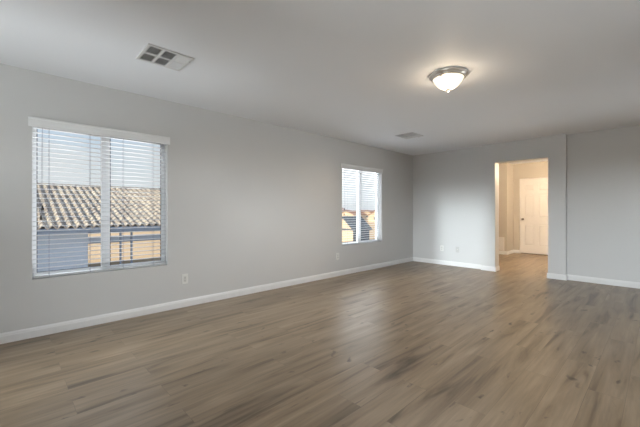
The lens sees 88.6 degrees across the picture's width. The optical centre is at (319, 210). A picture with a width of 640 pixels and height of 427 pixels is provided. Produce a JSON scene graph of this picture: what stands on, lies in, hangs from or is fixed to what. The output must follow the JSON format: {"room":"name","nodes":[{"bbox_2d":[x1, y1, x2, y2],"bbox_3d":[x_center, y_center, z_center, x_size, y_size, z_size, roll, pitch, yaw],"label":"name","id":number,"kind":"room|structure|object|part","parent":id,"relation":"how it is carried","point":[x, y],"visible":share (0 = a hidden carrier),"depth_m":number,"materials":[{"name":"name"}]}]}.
{"room":"empty living room","nodes":[
{"label":"empty living room","id":0,"kind":"room"},
{"bbox_2d":[0,63,412,332],"bbox_3d":[0.183,-0.065,5.831,12.250,2.450,0.150,0,0,-44],"label":"wall","id":1,"kind":"structure","parent":0,"point":[249,202],"depth_m":4.15,"materials":[{"name":"grey paint"}]},
{"bbox_2d":[32,126,164,277],"bbox_3d":[-2.292,-0.105,3.505,1.192,1.470,0.070,0,0,-44],"label":"window","id":2,"kind":"structure","parent":1,"relation":"in","point":[105,208],"depth_m":3.48,"materials":[{"name":"white plastic"}]},
{"bbox_3d":[-2.494,-0.105,3.330,0.618,1.430,0.024,0,0,-44],"label":"sash","id":3,"kind":"part","parent":2,"relation":"part of","materials":[{"name":"clear glass"}]},
{"bbox_2d":[28,116,169,278],"bbox_3d":[-2.230,-0.118,3.440,1.244,1.488,0.090,0,0,-44],"label":"window blind","id":4,"kind":"object","parent":2,"relation":"attached to","point":[36,122],"visible":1,"depth_m":3.33,"materials":[{"name":"white plastic"}]},
{"bbox_3d":[-2.596,-0.380,3.061,0.014,0.860,0.002,0,0,-44],"label":"pull cord","id":5,"kind":"part","parent":4,"relation":"part of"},
{"bbox_3d":[-2.349,-0.095,3.349,0.002,1.430,0.055,0,0,-44],"label":"ladder cord","id":6,"kind":"part","parent":4,"relation":"part of","materials":[{"name":"white fabric"}]},
{"bbox_3d":[-2.242,0.617,3.452,1.176,0.018,0.050,0,0,-44],"label":"rail","id":7,"kind":"part","parent":4,"relation":"part of","materials":[{"name":"white plastic"}]},
{"bbox_3d":[-2.092,-0.105,3.681,0.618,1.430,0.024,0,0,-44],"label":"sash","id":8,"kind":"part","parent":2,"relation":"part of","materials":[{"name":"clear glass"}]},
{"bbox_2d":[182,274,187,283],"bbox_3d":[-1.635,0.823,3.971,0.074,0.120,0.009,0,0,-44],"label":"wall outlet","id":9,"kind":"object","parent":1,"relation":"attached to","point":[184,276],"visible":1,"depth_m":3.97,"materials":[{"name":"white plastic"}]},
{"bbox_2d":[0,257,412,343],"bbox_3d":[-0.949,1.115,4.628,8.650,0.091,0.014,0,0,-44],"label":"baseboard","id":10,"kind":"structure","parent":1,"relation":"attached to","point":[22,334],"depth_m":3.78,"materials":[{"name":"white wood"}]},
{"bbox_2d":[342,169,378,243],"bbox_3d":[0.758,-0.105,6.440,1.221,1.470,0.070,0,0,-44],"label":"window","id":11,"kind":"structure","parent":1,"relation":"in","point":[358,189],"depth_m":6.44,"materials":[{"name":"white plastic"}]},
{"bbox_3d":[0.551,-0.105,6.260,0.632,1.430,0.024,0,0,-44],"label":"sash","id":12,"kind":"part","parent":11,"relation":"part of","materials":[{"name":"glass"}]},
{"bbox_2d":[341,163,382,244],"bbox_3d":[0.821,-0.118,6.375,1.273,1.488,0.090,0,0,-44],"label":"window blind","id":13,"kind":"object","parent":11,"relation":"attached to","point":[344,166],"visible":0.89,"depth_m":6.32,"materials":[{"name":"white plastic"}]},
{"bbox_3d":[0.444,-0.380,5.987,0.014,0.860,0.002,0,0,-44],"label":"pull cord","id":14,"kind":"part","parent":13,"relation":"part of","materials":[{"name":"white plastic"}]},
{"bbox_3d":[0.809,0.617,6.388,1.205,0.018,0.050,0,0,-44],"label":"rail","id":15,"kind":"part","parent":13,"relation":"part of","materials":[{"name":"white plastic"}]},
{"bbox_3d":[0.964,-0.105,6.622,0.632,1.430,0.024,0,0,-44],"label":"sash","id":16,"kind":"part","parent":11,"relation":"part of","materials":[{"name":"clear glass"}]},
{"bbox_2d":[0,253,639,426],"bbox_3d":[2.038,1.260,3.904,12.250,0.200,5.500,0,0,-44],"label":"floor","id":17,"kind":"structure","parent":0,"point":[413,343],"depth_m":2.58,"materials":[{"name":"wood"}]},
{"bbox_2d":[0,0,639,163],"bbox_3d":[2.038,-1.415,3.904,12.250,0.250,5.500,0,0,-44],"label":"ceiling","id":18,"kind":"structure","parent":0,"point":[357,71],"depth_m":2.81,"materials":[{"name":"white paint"}]},
{"bbox_2d":[136,43,193,70],"bbox_3d":[-1.305,-1.279,2.762,0.360,0.022,0.336,0,0,-44],"label":"ceiling vent","id":19,"kind":"object","parent":18,"relation":"in","point":[153,54],"visible":1,"depth_m":2.75,"materials":[{"name":"white metal"}]},
{"bbox_2d":[395,132,422,138],"bbox_3d":[1.522,-1.279,5.600,0.360,0.022,0.336,0,0,-44],"label":"ceiling vent","id":20,"kind":"object","parent":18,"relation":"in","point":[411,134],"visible":1,"depth_m":5.57,"materials":[{"name":"white metal"}]},
{"bbox_2d":[429,67,467,91],"bbox_3d":[1.212,-1.207,3.100,0.342,0.166,0.342,0,0,-44],"label":"ceiling light","id":21,"kind":"object","parent":18,"relation":"attached to","point":[449,78],"visible":1,"depth_m":3.01,"materials":[{"name":"white glass"}]},
{"bbox_3d":[1.212,-1.200,3.100,0.268,0.100,0.268,0,0,-44],"label":"lamp shade","id":22,"kind":"part","parent":21,"relation":"part of","materials":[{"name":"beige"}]},
{"bbox_2d":[499,161,547,250],"bbox_3d":[5.512,-0.065,8.600,0.670,2.450,3.250,0,0,-44],"label":"wall","id":23,"kind":"structure","parent":0,"point":[510,175],"depth_m":8.83,"materials":[{"name":"beige paint"}]},
{"bbox_2d":[499,237,503,250],"bbox_3d":[4.784,0.880,8.864,0.011,0.360,0.360,0,0,-44],"label":"air vent","id":24,"kind":"object","parent":23,"relation":"in","point":[501,240],"visible":0.41,"depth_m":8.78,"materials":[{"name":"white paint"}]},
{"bbox_2d":[499,250,519,254],"bbox_3d":[5.429,1.115,8.590,0.564,0.091,3.150,0,0,-44],"label":"baseboard","id":25,"kind":"structure","parent":23,"relation":"attached to","point":[510,251],"depth_m":8.81,"materials":[{"name":"white wood"}]},
{"bbox_2d":[520,178,547,254],"bbox_3d":[5.726,0.136,8.678,0.094,2.005,0.765,0,0,-44],"label":"door","id":26,"kind":"structure","parent":23,"relation":"in","point":[533,192],"depth_m":8.72,"materials":[{"name":"white paint"}]},
{"bbox_2d":[413,125,639,281],"bbox_3d":[3.988,-0.065,5.781,0.215,2.450,5.200,0,0,-44],"label":"wall","id":27,"kind":"structure","parent":0,"point":[594,176],"depth_m":5.58,"materials":[{"name":"grey paint"}]},
{"bbox_2d":[413,257,639,288],"bbox_3d":[3.983,1.115,5.776,0.229,0.091,5.200,0,0,-44],"label":"baseboard","id":28,"kind":"structure","parent":27,"relation":"attached to","point":[630,284],"depth_m":5.53,"materials":[{"name":"white wood"}]},
{"label":"outside","id":29,"kind":"structure","parent":0,"visible":0},
{"bbox_2d":[88,221,374,266],"bbox_3d":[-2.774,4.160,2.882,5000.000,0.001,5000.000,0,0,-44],"label":"ground","id":30,"kind":"structure","parent":29,"point":[144,243],"depth_m":35.44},
{"bbox_2d":[37,183,159,271],"bbox_3d":[-18.762,1.275,15.920,27.040,5.770,15.037,0,0,-44],"label":"house","id":31,"kind":"structure","parent":30,"relation":"on","point":[126,211],"depth_m":15.44,"materials":[{"name":"concrete"}]},
{"bbox_3d":[-9.318,2.525,15.320,0.070,3.270,0.100,0,0,-44],"label":"porch post","id":32,"kind":"part","parent":31,"relation":"part of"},
{"bbox_3d":[-8.987,2.525,15.638,0.070,3.270,0.100,0,0,-44],"label":"porch post","id":33,"kind":"part","parent":31,"relation":"part of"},
{"bbox_2d":[88,234,159,243],"bbox_3d":[-28.345,3.750,43.155,15.000,0.820,0.700,0,0,-44],"label":"wall","id":34,"kind":"structure","parent":30,"relation":"on","point":[148,236],"depth_m":44.95,"materials":[{"name":"beige paint"}]},
{"bbox_2d":[342,212,366,219],"bbox_3d":[15.124,1.990,153.017,9.800,4.340,9.800,0,0,-44],"label":"house","id":35,"kind":"structure","parent":30,"relation":"on","point":[363,215],"depth_m":150.21,"materials":[{"name":"beige paint"}]},
{"bbox_2d":[342,216,371,241],"bbox_3d":[4.311,2.440,44.410,4.000,3.440,3.900,0,0,-44],"label":"house","id":36,"kind":"structure","parent":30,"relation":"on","point":[364,225],"depth_m":43.20,"materials":[{"name":"beige paint"}]},
{"bbox_2d":[367,212,374,221],"bbox_3d":[23.632,1.990,122.544,9.800,4.340,7.800,0,0,-44],"label":"house","id":37,"kind":"structure","parent":30,"relation":"on","point":[371,217],"depth_m":120.89,"materials":[{"name":"beige paint"}]}
]}

